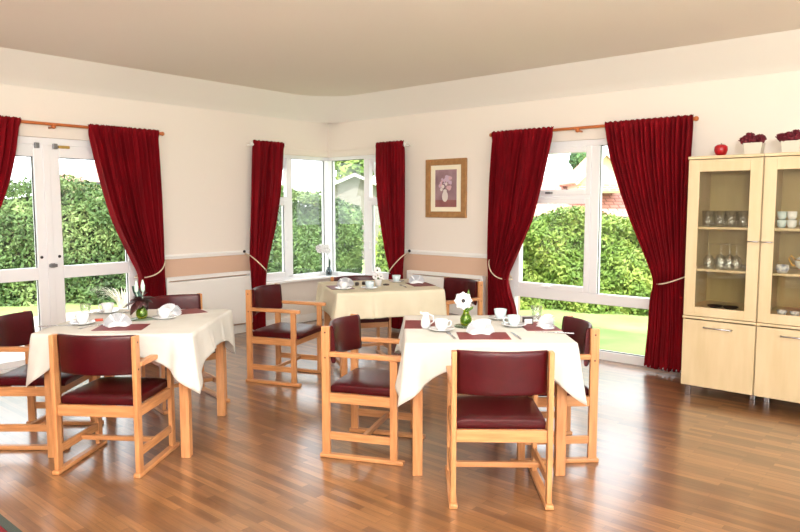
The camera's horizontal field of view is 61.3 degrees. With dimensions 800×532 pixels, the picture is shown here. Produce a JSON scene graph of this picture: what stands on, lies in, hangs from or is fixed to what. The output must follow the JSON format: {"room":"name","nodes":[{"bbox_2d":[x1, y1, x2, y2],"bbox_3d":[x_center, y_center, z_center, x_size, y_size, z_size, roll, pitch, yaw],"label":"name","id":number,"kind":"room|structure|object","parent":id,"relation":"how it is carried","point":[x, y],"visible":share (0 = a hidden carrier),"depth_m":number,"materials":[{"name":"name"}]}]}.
{"room":"care facility","nodes":[
{"label":"care facility","id":0,"kind":"room"},
{"bbox_2d":[0,84,328,325],"bbox_3d":[-4.031,-0.374,5.551,0.250,2.750,9.154,4,7,41],"label":"wall","id":1,"kind":"structure","parent":0,"point":[206,157],"depth_m":7.42,"materials":[{"name":"beige"}]},
{"bbox_2d":[0,142,49,369],"bbox_3d":[-3.569,-0.088,6.000,0.100,2.040,0.855,4,7,41],"label":"door","id":2,"kind":"structure","parent":1,"relation":"in","point":[39,273],"depth_m":6.21,"materials":[{"name":"white plastic"}]},
{"bbox_2d":[0,136,137,373],"bbox_3d":[-3.308,-0.128,6.330,0.140,2.120,1.800,4,7,41],"label":"trim","id":3,"kind":"structure","parent":1,"relation":"attached to","point":[21,139],"depth_m":6.25,"materials":[{"name":"paint"}]},
{"bbox_2d":[42,144,136,326],"bbox_3d":[-3.008,-0.144,6.623,0.130,2.040,0.875,4,7,41],"label":"door","id":4,"kind":"structure","parent":1,"relation":"in","point":[51,154],"depth_m":6.36,"materials":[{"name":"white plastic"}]},
{"bbox_2d":[21,120,164,135],"bbox_3d":[-3.241,-1.277,6.109,0.115,0.064,2.376,4,7,41],"label":"pole","id":5,"kind":"object","parent":1,"relation":"attached to","point":[52,125],"visible":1,"depth_m":6.16,"materials":[{"name":"brown wood"}]},
{"bbox_2d":[0,115,20,207],"bbox_3d":[-3.597,-0.157,5.695,0.150,2.246,0.855,4,7,41],"label":"curtain","id":6,"kind":"object","parent":5,"relation":"hanging from","point":[9,126],"visible":1,"depth_m":5.83,"materials":[{"name":"fabric"}]},
{"bbox_2d":[88,124,165,296],"bbox_3d":[-2.681,-0.250,6.737,0.165,2.246,0.754,4,7,41],"label":"curtain","id":7,"kind":"object","parent":5,"relation":"hanging from","point":[127,160],"visible":0.78,"depth_m":6.75,"materials":[{"name":"fabric"}]},
{"bbox_2d":[165,250,249,259],"bbox_3d":[-2.182,-0.123,7.511,0.028,0.050,1.370,4,7,41],"label":"trim","id":8,"kind":"structure","parent":1,"relation":"attached to","point":[240,252],"depth_m":7.52,"materials":[{"name":"white"}]},
{"bbox_2d":[165,270,252,324],"bbox_3d":[-2.121,0.456,7.569,0.072,0.735,1.100,4,7,41],"label":"radiator","id":9,"kind":"object","parent":1,"relation":"attached to","point":[221,292],"visible":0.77,"depth_m":7.62,"materials":[{"name":"white"}]},
{"bbox_2d":[167,271,249,280],"bbox_3d":[-2.121,0.108,7.538,0.068,0.035,1.040,4,7,41],"label":"grille","id":10,"kind":"object","parent":9,"relation":"attached to","point":[219,275],"depth_m":7.54,"materials":[{"name":"white"}]},
{"bbox_2d":[234,311,323,333],"bbox_3d":[-3.937,0.954,5.576,0.016,0.100,9.134,4,7,41],"label":"baseboard","id":11,"kind":"structure","parent":1,"relation":"attached to","point":[241,328],"depth_m":8.49,"materials":[{"name":"white"}]},
{"bbox_3d":[-1.588,-1.434,8.012,0.122,0.056,0.531,4,7,41],"label":"pole","id":12,"kind":"object","parent":1,"relation":"attached to","visible":0},
{"bbox_2d":[250,140,283,329],"bbox_3d":[-1.570,-0.362,8.043,0.150,2.235,0.528,4,7,41],"label":"curtain","id":13,"kind":"object","parent":12,"relation":"hanging from","point":[267,157],"visible":0.88,"depth_m":7.95,"materials":[{"name":"fabric"}]},
{"bbox_2d":[0,318,799,531],"bbox_3d":[-0.779,1.288,2.982,8.711,0.100,9.504,4,7,41],"label":"floor","id":14,"kind":"structure","parent":0,"point":[707,459],"depth_m":3.86,"materials":[{"name":"brown wood"}]},
{"bbox_2d":[0,514,21,531],"bbox_3d":[-2.207,1.343,1.741,5.070,0.012,2.678,4,7,41],"label":"rug","id":15,"kind":"object","parent":14,"relation":"on","point":[6,525],"visible":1,"depth_m":3.14,"materials":[{"name":"grey carpet"}]},
{"bbox_2d":[0,310,103,449],"bbox_3d":[-2.308,0.714,4.372,0.537,0.794,0.530,0,5,0],"label":"dining chair","id":16,"kind":"object","parent":14,"relation":"on","point":[16,329],"visible":0.47,"depth_m":4.26,"materials":[{"name":"brown wood"}]},
{"bbox_2d":[48,333,179,477],"bbox_3d":[-1.661,0.752,3.955,0.530,0.794,0.537,0,5,5],"label":"dining chair","id":17,"kind":"object","parent":14,"relation":"on","point":[95,356],"visible":0.93,"depth_m":3.75,"materials":[{"name":"brown wood"}]},
{"bbox_2d":[44,341,226,457],"bbox_3d":[-1.675,0.733,4.413,0.920,0.750,0.920,0,5,0],"label":"dining table","id":18,"kind":"object","parent":14,"relation":"on","point":[184,392],"visible":0.16,"depth_m":4.02,"materials":[{"name":"brown wood"}]},
{"bbox_2d":[26,309,235,393],"bbox_3d":[-1.676,0.521,4.392,1.073,0.341,1.079,0,5,0],"label":"tablecloth","id":19,"kind":"object","parent":18,"relation":"on","point":[182,343],"visible":0.63,"depth_m":3.94,"materials":[{"name":"fabric"}]},
{"bbox_2d":[69,320,95,324],"bbox_3d":[-1.985,0.357,4.219,0.154,0.019,0.154,-2,5,-18],"label":"saucer","id":20,"kind":"object","parent":19,"relation":"on","point":[88,321],"visible":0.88,"depth_m":4.22,"materials":[{"name":"white"}]},
{"bbox_2d":[70,313,88,323],"bbox_3d":[-1.993,0.328,4.219,0.101,0.062,0.084,2,5,16],"label":"teacup","id":21,"kind":"object","parent":20,"relation":"on","point":[81,318],"visible":0.95,"depth_m":4.19,"materials":[{"name":"white"}]},
{"bbox_2d":[96,309,119,313],"bbox_3d":[-2.020,0.317,4.667,0.154,0.019,0.154,0,5,5],"label":"saucer","id":22,"kind":"object","parent":19,"relation":"on","point":[113,310],"visible":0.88,"depth_m":4.65,"materials":[{"name":"white"}]},
{"bbox_2d":[98,302,113,311],"bbox_3d":[-2.027,0.288,4.670,0.101,0.062,0.084,4,7,39],"label":"teacup","id":23,"kind":"object","parent":22,"relation":"on","point":[106,307],"visible":0.94,"depth_m":4.64,"materials":[{"name":"white"}]},
{"bbox_2d":[91,324,149,330],"bbox_3d":[-1.700,0.374,4.120,0.290,0.003,0.210,-1,5,-6],"label":"placemat","id":24,"kind":"object","parent":19,"relation":"on","point":[131,326],"visible":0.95,"depth_m":4.07,"materials":[{"name":"fabric"}]},
{"bbox_2d":[103,313,131,327],"bbox_3d":[-1.736,0.331,4.149,0.165,0.080,0.093,-2,5,-20],"label":"folded napkin","id":25,"kind":"object","parent":24,"relation":"on","point":[116,319],"visible":1,"depth_m":4.14,"materials":[{"name":"white"}]},
{"bbox_2d":[152,314,176,319],"bbox_3d":[-1.545,0.338,4.428,0.154,0.019,0.154,4,7,41],"label":"saucer","id":26,"kind":"object","parent":19,"relation":"on","point":[173,315],"visible":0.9,"depth_m":4.42,"materials":[{"name":"white"}]},
{"bbox_2d":[158,308,173,317],"bbox_3d":[-1.537,0.310,4.428,0.101,0.062,0.084,-1,5,-15],"label":"teacup","id":27,"kind":"object","parent":26,"relation":"on","point":[163,312],"visible":0.95,"depth_m":4.40,"materials":[{"name":"white"}]},
{"bbox_2d":[157,303,181,315],"bbox_3d":[-1.555,0.295,4.548,0.165,0.080,0.093,0,5,0],"label":"folded napkin","id":28,"kind":"object","parent":19,"relation":"on","point":[177,311],"visible":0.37,"depth_m":4.55,"materials":[{"name":"white"}]},
{"bbox_2d":[181,308,205,314],"bbox_3d":[-1.520,0.321,4.708,0.290,0.003,0.210,-4,6,-35],"label":"placemat","id":29,"kind":"object","parent":19,"relation":"on","point":[195,310],"visible":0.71,"depth_m":4.72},
{"bbox_3d":[-1.685,0.345,4.409,0.146,0.008,0.146,4,7,41],"label":"coaster","id":30,"kind":"object","parent":19,"relation":"on","visible":0},
{"bbox_2d":[123,279,154,318],"bbox_3d":[-1.698,0.215,4.385,0.153,0.255,0.182,3,6,33],"label":"flower vase","id":31,"kind":"object","parent":30,"relation":"on","point":[139,302],"visible":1,"depth_m":4.38,"materials":[{"name":"green glass"}]},
{"bbox_2d":[140,293,229,414],"bbox_3d":[-1.665,0.642,5.175,0.530,0.794,0.537,-4,7,-39],"label":"dining chair","id":32,"kind":"object","parent":14,"relation":"on","point":[184,301],"visible":0.22,"depth_m":5.30,"materials":[{"name":"brown wood"}]},
{"bbox_2d":[245,283,325,386],"bbox_3d":[-0.993,0.579,5.878,0.537,0.794,0.530,2,5,20],"label":"dining chair","id":33,"kind":"object","parent":14,"relation":"on","point":[264,298],"visible":0.96,"depth_m":5.74,"materials":[{"name":"brown wood"}]},
{"bbox_2d":[324,311,347,377],"bbox_3d":[-0.200,0.560,6.326,0.960,0.750,0.880,-2,5,-17],"label":"dining table","id":34,"kind":"object","parent":14,"relation":"on","point":[343,361],"visible":0.16,"depth_m":5.85,"materials":[{"name":"brown wood"}]},
{"bbox_2d":[314,279,446,319],"bbox_3d":[-0.200,0.304,6.308,1.141,0.251,1.040,-2,5,-17],"label":"tablecloth","id":35,"kind":"object","parent":34,"relation":"on","point":[394,299],"visible":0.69,"depth_m":5.90,"materials":[{"name":"beige fabric"}]},
{"bbox_2d":[327,285,354,289],"bbox_3d":[-0.545,0.193,6.132,0.210,0.003,0.290,-2,5,-17],"label":"placemat","id":36,"kind":"object","parent":35,"relation":"on","point":[332,287],"visible":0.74,"depth_m":6.10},
{"bbox_2d":[337,277,353,285],"bbox_3d":[-0.501,0.147,6.201,0.165,0.080,0.093,-2,5,-17],"label":"folded napkin","id":37,"kind":"object","parent":36,"relation":"on","point":[350,282],"visible":0.52,"depth_m":6.21,"materials":[{"name":"white"}]},
{"bbox_2d":[361,286,377,288],"bbox_3d":[-0.270,0.196,6.012,0.154,0.019,0.154,-2,5,-16],"label":"saucer","id":38,"kind":"object","parent":35,"relation":"on","point":[364,287],"visible":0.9,"depth_m":6.02,"materials":[{"name":"white"}]},
{"bbox_2d":[365,281,373,287],"bbox_3d":[-0.267,0.167,6.017,0.084,0.062,0.101,2,5,18],"label":"teacup","id":39,"kind":"object","parent":38,"relation":"on","point":[369,284],"visible":0.95,"depth_m":5.98,"materials":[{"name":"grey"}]},
{"bbox_2d":[372,267,383,285],"bbox_3d":[-0.201,0.095,6.229,0.105,0.182,0.106,0,5,0],"label":"flower pot","id":40,"kind":"object","parent":35,"relation":"on","point":[378,279],"visible":1,"depth_m":6.20,"materials":[{"name":"white"}]},
{"bbox_2d":[406,282,435,286],"bbox_3d":[0.190,0.172,6.361,0.210,0.003,0.290,-2,5,-17],"label":"placemat","id":41,"kind":"object","parent":35,"relation":"on","point":[424,283],"visible":0.96,"depth_m":6.33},
{"bbox_2d":[408,275,424,283],"bbox_3d":[0.159,0.125,6.440,0.165,0.080,0.093,-2,5,-17],"label":"folded napkin","id":42,"kind":"object","parent":41,"relation":"on","point":[414,279],"visible":1,"depth_m":6.43,"materials":[{"name":"white"}]},
{"bbox_3d":[-0.500,0.199,5.972,0.154,0.019,0.154,-2,5,-16],"label":"saucer","id":43,"kind":"object","parent":35,"relation":"on","visible":0},
{"bbox_2d":[339,281,347,288],"bbox_3d":[-0.497,0.170,5.978,0.084,0.062,0.101,2,5,18],"label":"teacup","id":44,"kind":"object","parent":43,"relation":"on","point":[342,284],"visible":0.94,"depth_m":5.94,"materials":[{"name":"white"}]},
{"bbox_2d":[330,275,390,363],"bbox_3d":[-0.388,0.512,6.621,0.530,0.794,0.537,-2,5,-17],"label":"dining chair","id":45,"kind":"object","parent":14,"relation":"on","point":[376,323],"visible":0.26,"depth_m":6.51,"materials":[{"name":"brown wood"}]},
{"bbox_2d":[320,314,425,465],"bbox_3d":[-0.162,0.732,4.175,0.537,0.794,0.530,2,5,17],"label":"dining chair","id":46,"kind":"object","parent":14,"relation":"on","point":[343,334],"visible":0.81,"depth_m":4.00,"materials":[{"name":"brown wood"}]},
{"bbox_2d":[443,277,482,314],"bbox_3d":[0.437,0.530,6.414,0.537,0.794,0.530,-4,7,-38],"label":"dining chair","id":47,"kind":"object","parent":14,"relation":"on","point":[452,287],"visible":0.37,"depth_m":6.48,"materials":[{"name":"leather"}]},
{"bbox_2d":[410,382,566,475],"bbox_3d":[0.495,0.757,4.144,0.920,0.750,0.920,0,5,0],"label":"dining table","id":48,"kind":"object","parent":14,"relation":"on","point":[416,425],"visible":0.21,"depth_m":3.73,"materials":[{"name":"brown wood"}]},
{"bbox_2d":[394,315,586,406],"bbox_3d":[0.494,0.545,4.125,1.069,0.341,1.077,0,5,0],"label":"tablecloth","id":49,"kind":"object","parent":48,"relation":"on","point":[425,353],"visible":0.73,"depth_m":3.64,"materials":[{"name":"fabric"}]},
{"bbox_2d":[404,320,434,328],"bbox_3d":[0.135,0.365,4.220,0.210,0.003,0.290,0,5,2],"label":"placemat","id":50,"kind":"object","parent":49,"relation":"on","point":[409,324],"visible":0.49,"depth_m":4.21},
{"bbox_2d":[420,311,433,328],"bbox_3d":[0.161,0.325,4.073,0.071,0.104,0.064,4,7,38],"label":"milk jug","id":51,"kind":"object","parent":50,"relation":"on","point":[425,321],"visible":0.98,"depth_m":4.06,"materials":[{"name":"white"}]},
{"bbox_2d":[428,326,453,331],"bbox_3d":[0.245,0.376,4.005,0.154,0.019,0.154,-2,5,-20],"label":"saucer","id":52,"kind":"object","parent":49,"relation":"on","point":[434,328],"visible":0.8,"depth_m":4.01,"materials":[{"name":"white"}]},
{"bbox_2d":[434,318,451,329],"bbox_3d":[0.253,0.348,4.000,0.101,0.062,0.084,1,5,14],"label":"teacup","id":53,"kind":"object","parent":52,"relation":"on","point":[440,323],"visible":0.95,"depth_m":3.98,"materials":[{"name":"white"}]},
{"bbox_2d":[456,332,511,339],"bbox_3d":[0.475,0.398,3.851,0.290,0.003,0.210,0,5,0],"label":"placemat","id":54,"kind":"object","parent":49,"relation":"on","point":[462,335],"visible":0.96,"depth_m":3.82,"materials":[{"name":"fabric"}]},
{"bbox_2d":[466,319,494,334],"bbox_3d":[0.465,0.353,3.910,0.165,0.080,0.093,0,5,0],"label":"folded napkin","id":55,"kind":"object","parent":54,"relation":"on","point":[479,326],"visible":1,"depth_m":3.91,"materials":[{"name":"white"}]},
{"bbox_2d":[488,315,506,319],"bbox_3d":[0.655,0.340,4.408,0.154,0.019,0.154,4,7,41],"label":"saucer","id":56,"kind":"object","parent":49,"relation":"on","point":[490,316],"visible":0.56,"depth_m":4.41,"materials":[{"name":"white"}]},
{"bbox_2d":[494,308,506,318],"bbox_3d":[0.663,0.311,4.408,0.101,0.062,0.084,-1,5,-15],"label":"teacup","id":57,"kind":"object","parent":56,"relation":"on","point":[500,313],"visible":0.95,"depth_m":4.38,"materials":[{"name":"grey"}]},
{"bbox_2d":[501,322,526,326],"bbox_3d":[0.700,0.363,4.149,0.154,0.019,0.154,-1,5,-7],"label":"saucer","id":58,"kind":"object","parent":49,"relation":"on","point":[520,324],"visible":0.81,"depth_m":4.15,"materials":[{"name":"white"}]},
{"bbox_2d":[503,314,520,325],"bbox_3d":[0.692,0.335,4.151,0.101,0.062,0.084,3,6,28],"label":"teacup","id":59,"kind":"object","parent":58,"relation":"on","point":[513,319],"visible":0.98,"depth_m":4.12,"materials":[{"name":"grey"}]},
{"bbox_2d":[522,322,561,330],"bbox_3d":[0.855,0.371,4.150,0.210,0.003,0.290,0,5,-2],"label":"placemat","id":60,"kind":"object","parent":49,"relation":"on","point":[529,327],"visible":0.58,"depth_m":4.07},
{"bbox_2d":[522,317,532,323],"bbox_3d":[0.800,0.343,4.228,0.060,0.045,0.044,0,5,0],"label":"holder","id":61,"kind":"object","parent":60,"relation":"on","point":[528,320],"visible":0.79,"depth_m":4.21,"materials":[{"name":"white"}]},
{"bbox_2d":[536,314,555,328],"bbox_3d":[0.888,0.335,4.108,0.093,0.080,0.165,-2,5,-20],"label":"folded napkin","id":62,"kind":"object","parent":60,"relation":"on","point":[546,321],"visible":1,"depth_m":4.08,"materials":[{"name":"white"}]},
{"bbox_3d":[0.405,0.369,4.150,0.146,0.008,0.146,4,7,41],"label":"coaster","id":63,"kind":"object","parent":49,"relation":"on","visible":0},
{"bbox_2d":[454,290,472,325],"bbox_3d":[0.389,0.257,4.125,0.122,0.220,0.102,0,5,0],"label":"flower vase","id":64,"kind":"object","parent":63,"relation":"on","point":[463,300],"visible":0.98,"depth_m":4.09,"materials":[{"name":"green glass"}]},
{"bbox_2d":[445,349,554,509],"bbox_3d":[0.508,0.788,3.551,0.530,0.794,0.537,0,5,1],"label":"dining chair","id":65,"kind":"object","parent":14,"relation":"on","point":[496,406],"visible":0.99,"depth_m":3.33,"materials":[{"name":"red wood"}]},
{"bbox_2d":[510,315,599,463],"bbox_3d":[0.893,0.734,4.153,0.537,0.794,0.530,0,5,-4],"label":"dining chair","id":66,"kind":"object","parent":14,"relation":"on","point":[587,337],"visible":0.4,"depth_m":3.93,"materials":[{"name":"brown wood"}]},
{"bbox_2d":[681,153,764,400],"bbox_3d":[2.583,0.090,5.297,0.524,1.872,0.551,4,7,41],"label":"display cabinet","id":67,"kind":"object","parent":14,"relation":"on","point":[719,344],"visible":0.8,"depth_m":5.23,"materials":[{"name":"brown wood"}]},
{"bbox_2d":[707,304,722,307],"bbox_3d":[2.456,0.315,5.262,0.120,0.020,0.120,4,7,41],"label":"dish","id":68,"kind":"object","parent":67,"relation":"on","point":[709,305],"visible":0.96,"depth_m":5.26,"materials":[{"name":"black"}]},
{"bbox_2d":[695,300,743,310],"bbox_3d":[2.598,0.327,5.337,0.484,0.018,0.476,4,7,41],"label":"shelf","id":69,"kind":"object","parent":67,"relation":"attached to","point":[698,303],"depth_m":5.49,"materials":[{"name":"brown wood"}]},
{"bbox_2d":[714,143,727,154],"bbox_3d":[2.426,-0.881,5.101,0.095,0.096,0.095,4,7,41],"label":"apple ornament","id":70,"kind":"object","parent":67,"relation":"on","point":[721,149],"visible":0.85,"depth_m":5.07,"materials":[{"name":"red"}]},
{"bbox_2d":[697,264,745,273],"bbox_3d":[2.598,0.023,5.309,0.484,0.018,0.476,4,7,41],"label":"shelf","id":71,"kind":"object","parent":67,"relation":"attached to","point":[736,268],"depth_m":5.25,"materials":[{"name":"brown wood"}]},
{"bbox_2d":[698,225,747,229],"bbox_3d":[2.598,-0.300,5.280,0.484,0.018,0.476,4,7,41],"label":"shelf","id":72,"kind":"object","parent":67,"relation":"attached to","point":[700,227],"depth_m":5.19,"materials":[{"name":"brown wood"}]},
{"bbox_2d":[722,305,738,309],"bbox_3d":[2.539,0.321,5.191,0.120,0.020,0.120,4,7,41],"label":"dish","id":73,"kind":"object","parent":67,"relation":"on","point":[728,307],"visible":0.98,"depth_m":5.19,"materials":[{"name":"black"}]},
{"bbox_2d":[738,132,766,153],"bbox_3d":[2.593,-0.902,4.969,0.180,0.163,0.160,2,5,19],"label":"flower planter","id":74,"kind":"object","parent":67,"relation":"on","point":[757,146],"visible":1,"depth_m":4.93,"materials":[{"name":"beige"}]},
{"bbox_2d":[754,152,799,402],"bbox_3d":[2.983,0.121,4.954,0.524,1.872,0.551,4,7,41],"label":"display cabinet","id":75,"kind":"object","parent":14,"relation":"on","point":[777,360],"visible":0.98,"depth_m":4.92,"materials":[{"name":"brown wood"}]},
{"bbox_2d":[775,264,788,272],"bbox_3d":[2.783,0.020,4.912,0.089,0.060,0.090,4,7,41],"label":"patterned cup","id":76,"kind":"object","parent":75,"relation":"on","point":[780,268],"visible":1,"depth_m":4.88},
{"bbox_2d":[777,220,786,227],"bbox_3d":[2.768,-0.305,4.896,0.063,0.060,0.064,4,7,41],"label":"cup","id":77,"kind":"object","parent":75,"relation":"on","point":[780,223],"visible":0.94,"depth_m":4.87,"materials":[{"name":"grey"}]},
{"bbox_2d":[777,211,786,219],"bbox_3d":[2.768,-0.366,4.891,0.063,0.060,0.064,4,7,41],"label":"cup","id":78,"kind":"object","parent":77,"relation":"on","point":[781,215],"visible":1,"depth_m":4.87,"materials":[{"name":"grey"}]},
{"bbox_2d":[771,306,799,315],"bbox_3d":[2.998,0.358,4.993,0.484,0.018,0.476,4,7,41],"label":"shelf","id":79,"kind":"object","parent":75,"relation":"attached to","point":[773,308],"depth_m":5.19,"materials":[{"name":"brown wood"}]},
{"bbox_2d":[773,269,799,276],"bbox_3d":[2.998,0.054,4.966,0.484,0.018,0.476,4,7,41],"label":"shelf","id":80,"kind":"object","parent":75,"relation":"attached to","point":[792,272],"depth_m":4.88,"materials":[{"name":"brown wood"}]},
{"bbox_2d":[775,129,799,151],"bbox_3d":[2.783,-0.889,4.812,0.145,0.165,0.191,-5,7,-42],"label":"flower planter","id":81,"kind":"object","parent":75,"relation":"on","point":[790,142],"visible":1,"depth_m":4.77,"materials":[{"name":"beige"}]},
{"bbox_2d":[775,227,799,230],"bbox_3d":[2.998,-0.269,4.936,0.484,0.018,0.476,4,7,41],"label":"shelf","id":82,"kind":"object","parent":75,"relation":"attached to","point":[776,228],"depth_m":4.83,"materials":[{"name":"brown wood"}]},
{"bbox_2d":[787,220,796,227],"bbox_3d":[2.817,-0.301,4.854,0.063,0.060,0.064,4,7,41],"label":"cup","id":83,"kind":"object","parent":75,"relation":"on","point":[790,223],"visible":0.92,"depth_m":4.83,"materials":[{"name":"white"}]},
{"bbox_2d":[787,211,797,219],"bbox_3d":[2.817,-0.362,4.849,0.063,0.060,0.064,4,7,41],"label":"cup","id":84,"kind":"object","parent":83,"relation":"on","point":[792,215],"visible":1,"depth_m":4.83,"materials":[{"name":"white"}]},
{"bbox_2d":[788,255,799,268],"bbox_3d":[2.936,-0.022,4.856,0.174,0.153,0.202,-1,5,-9],"label":"soup tureen","id":85,"kind":"object","parent":75,"relation":"on","point":[797,260],"visible":1,"depth_m":4.87,"materials":[{"name":"white"}]},
{"bbox_2d":[789,311,799,315],"bbox_3d":[2.855,0.344,4.879,0.072,0.030,0.072,4,7,41],"label":"patterned bowl","id":86,"kind":"object","parent":75,"relation":"on","point":[793,313],"visible":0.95,"depth_m":4.86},
{"bbox_2d":[0,0,799,95],"bbox_3d":[-0.772,-1.641,2.613,7.691,0.200,8.484,4,7,41],"label":"ceiling","id":87,"kind":"structure","parent":0,"point":[298,47],"depth_m":5.10,"materials":[{"name":"white paint"}]},
{"bbox_2d":[328,70,799,318],"bbox_3d":[2.282,-0.442,6.311,8.811,2.750,0.250,4,7,41],"label":"wall","id":88,"kind":"structure","parent":0,"point":[728,109],"depth_m":7.04,"materials":[{"name":"beige"}]},
{"bbox_2d":[251,151,388,284],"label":"window","id":89,"kind":"structure","parent":88,"relation":"in","point":[327,164],"depth_m":8.50,"materials":[{"name":"white plastic"}]},
{"bbox_2d":[316,244,331,275],"bbox_3d":[-0.985,-0.080,8.805,0.089,0.432,0.272,3,6,32],"label":"vase","id":90,"kind":"object","parent":89,"relation":"on","point":[320,248],"visible":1,"depth_m":8.79,"materials":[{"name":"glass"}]},
{"bbox_2d":[283,148,375,157],"bbox_3d":[-0.864,-1.384,8.021,1.211,0.080,1.154,4,7,41],"label":"trim","id":91,"kind":"structure","parent":88,"relation":"attached to","point":[287,151],"depth_m":8.52,"materials":[{"name":"beige"}]},
{"bbox_2d":[0,29,799,122],"bbox_3d":[-0.772,-1.419,2.633,8.353,0.245,9.146,4,7,41],"label":"trim","id":92,"kind":"structure","parent":88,"relation":"attached to","point":[778,52],"depth_m":6.46,"materials":[{"name":"white paint"}]},
{"bbox_2d":[404,249,486,257],"bbox_3d":[0.560,-0.136,7.646,1.480,0.050,0.028,4,7,41],"label":"trim","id":93,"kind":"structure","parent":88,"relation":"attached to","point":[422,252],"depth_m":7.66,"materials":[{"name":"white"}]},
{"bbox_2d":[425,158,466,217],"bbox_3d":[0.517,-0.876,7.615,0.570,0.660,0.030,4,7,41],"label":"framed picture","id":94,"kind":"object","parent":88,"relation":"attached to","point":[446,179],"visible":1,"depth_m":7.61,"materials":[{"name":"brown wood"}]},
{"bbox_2d":[435,169,456,206],"bbox_3d":[0.516,-0.876,7.615,0.300,0.420,0.004,4,7,41],"label":"painting","id":95,"kind":"object","parent":94,"relation":"attached to","point":[445,179],"depth_m":7.61,"materials":[{"name":"paper"}]},
{"bbox_2d":[407,270,485,314],"bbox_3d":[0.506,0.445,7.689,1.070,0.735,0.072,4,7,41],"label":"radiator","id":96,"kind":"object","parent":88,"relation":"attached to","point":[435,280],"visible":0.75,"depth_m":7.58,"materials":[{"name":"white"}]},
{"bbox_2d":[409,270,479,278],"bbox_3d":[0.506,0.097,7.658,1.010,0.035,0.068,4,7,41],"label":"grille","id":97,"kind":"object","parent":96,"relation":"attached to","point":[411,272],"depth_m":7.68,"materials":[{"name":"white"}]},
{"bbox_2d":[489,116,698,136],"bbox_3d":[1.762,-1.307,6.442,2.105,0.064,0.115,4,7,41],"label":"pole","id":98,"kind":"object","parent":88,"relation":"attached to","point":[696,118],"visible":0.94,"depth_m":6.42,"materials":[{"name":"brown wood"}]},
{"bbox_2d":[487,126,553,314],"bbox_3d":[1.203,-0.266,6.909,0.747,2.247,0.151,4,7,41],"label":"curtain","id":99,"kind":"object","parent":98,"relation":"hanging from","point":[518,161],"visible":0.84,"depth_m":6.94,"materials":[{"name":"fabric"}]},
{"bbox_2d":[605,114,693,372],"bbox_3d":[2.187,-0.196,6.074,0.788,2.237,0.153,4,7,38],"label":"curtain","id":100,"kind":"object","parent":98,"relation":"hanging from","point":[649,157],"visible":0.98,"depth_m":5.95,"materials":[{"name":"fabric"}]},
{"bbox_2d":[510,139,680,371],"bbox_3d":[1.863,-0.156,6.587,1.810,2.130,0.140,4,7,41],"label":"window","id":101,"kind":"structure","parent":88,"relation":"in","point":[591,196],"depth_m":6.58,"materials":[{"name":"white plastic"}]},
{"bbox_3d":[-0.082,-1.433,8.024,0.516,0.056,0.122,4,7,41],"label":"pole","id":102,"kind":"object","parent":88,"relation":"attached to","visible":0},
{"bbox_2d":[375,140,404,328],"bbox_3d":[-0.122,-0.364,8.072,0.447,2.233,0.135,4,7,41],"label":"curtain","id":103,"kind":"object","parent":102,"relation":"hanging from","point":[390,155],"visible":0.82,"depth_m":8.00,"materials":[{"name":"fabric"}]},
{"label":"outside","id":104,"kind":"structure","parent":0,"visible":0},
{"bbox_2d":[0,260,647,355],"bbox_3d":[-1.554,-0.078,21.235,90.000,0.350,90.000,4,7,41],"label":"lawn","id":105,"kind":"structure","parent":104,"point":[623,333],"depth_m":9.54,"materials":[{"name":"plant"}]},
{"bbox_2d":[0,307,126,361],"bbox_3d":[-5.734,1.042,6.655,3.579,0.029,8.400,4,7,41],"label":"patio","id":106,"kind":"structure","parent":105,"relation":"on","point":[4,356],"depth_m":7.46,"materials":[{"name":"concrete"}]},
{"bbox_2d":[92,286,126,307],"bbox_3d":[-4.397,0.500,10.684,1.062,0.389,1.194,4,7,41],"label":"ornamental grass","id":107,"kind":"object","parent":106,"relation":"on","point":[121,303],"depth_m":10.62,"materials":[{"name":"beige"}]},
{"bbox_2d":[0,174,126,306],"bbox_3d":[-10.352,-0.363,10.427,11.752,2.249,1.468,-1,5,-13],"label":"hedge","id":108,"kind":"object","parent":105,"relation":"on","point":[89,234],"visible":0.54,"depth_m":11.17,"materials":[{"name":"green plant"}]},
{"bbox_2d":[60,162,101,199],"bbox_3d":[-9.251,-2.780,27.561,7.700,3.900,5.820,0,5,3],"label":"bungalow","id":109,"kind":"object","parent":105,"relation":"on","point":[89,171],"visible":0.03,"depth_m":25.51,"materials":[{"name":"beige"}]},
{"bbox_2d":[267,185,363,273],"bbox_3d":[-2.621,-0.630,11.800,3.929,2.534,1.495,-1,5,-6],"label":"hedge","id":110,"kind":"object","parent":105,"relation":"on","point":[306,220],"visible":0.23,"depth_m":11.55,"materials":[{"name":"green plant"}]},
{"bbox_2d":[316,173,381,259],"bbox_3d":[-1.433,-1.611,21.708,2.300,2.620,3.247,0,5,-3],"label":"garden shed","id":111,"kind":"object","parent":105,"relation":"on","point":[350,188],"visible":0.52,"depth_m":20.27,"materials":[{"name":"grey"}]},
{"bbox_2d":[335,160,373,179],"bbox_3d":[-1.692,-2.749,24.465,2.174,4.402,2.334,4,6,35],"label":"tree","id":112,"kind":"object","parent":105,"relation":"on","point":[343,168],"visible":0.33,"depth_m":23.50,"materials":[{"name":"green plant"}]},
{"bbox_2d":[375,196,651,315],"bbox_3d":[3.094,-0.227,10.799,7.280,1.912,1.467,2,5,19],"label":"hedge","id":113,"kind":"object","parent":105,"relation":"on","point":[553,244],"visible":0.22,"depth_m":10.53,"materials":[{"name":"green plant"}]},
{"bbox_2d":[568,153,585,170],"bbox_3d":[8.005,-3.147,29.834,1.299,4.231,1.285,4,7,41],"label":"tree","id":114,"kind":"object","parent":105,"relation":"on","point":[575,159],"visible":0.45,"depth_m":29.58,"materials":[{"name":"green plant"}]},
{"bbox_2d":[534,151,627,220],"bbox_3d":[7.789,-2.200,24.180,9.700,3.350,5.820,0,5,1],"label":"bungalow","id":115,"kind":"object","parent":105,"relation":"on","point":[612,202],"visible":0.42,"depth_m":22.03,"materials":[{"name":"beige"}]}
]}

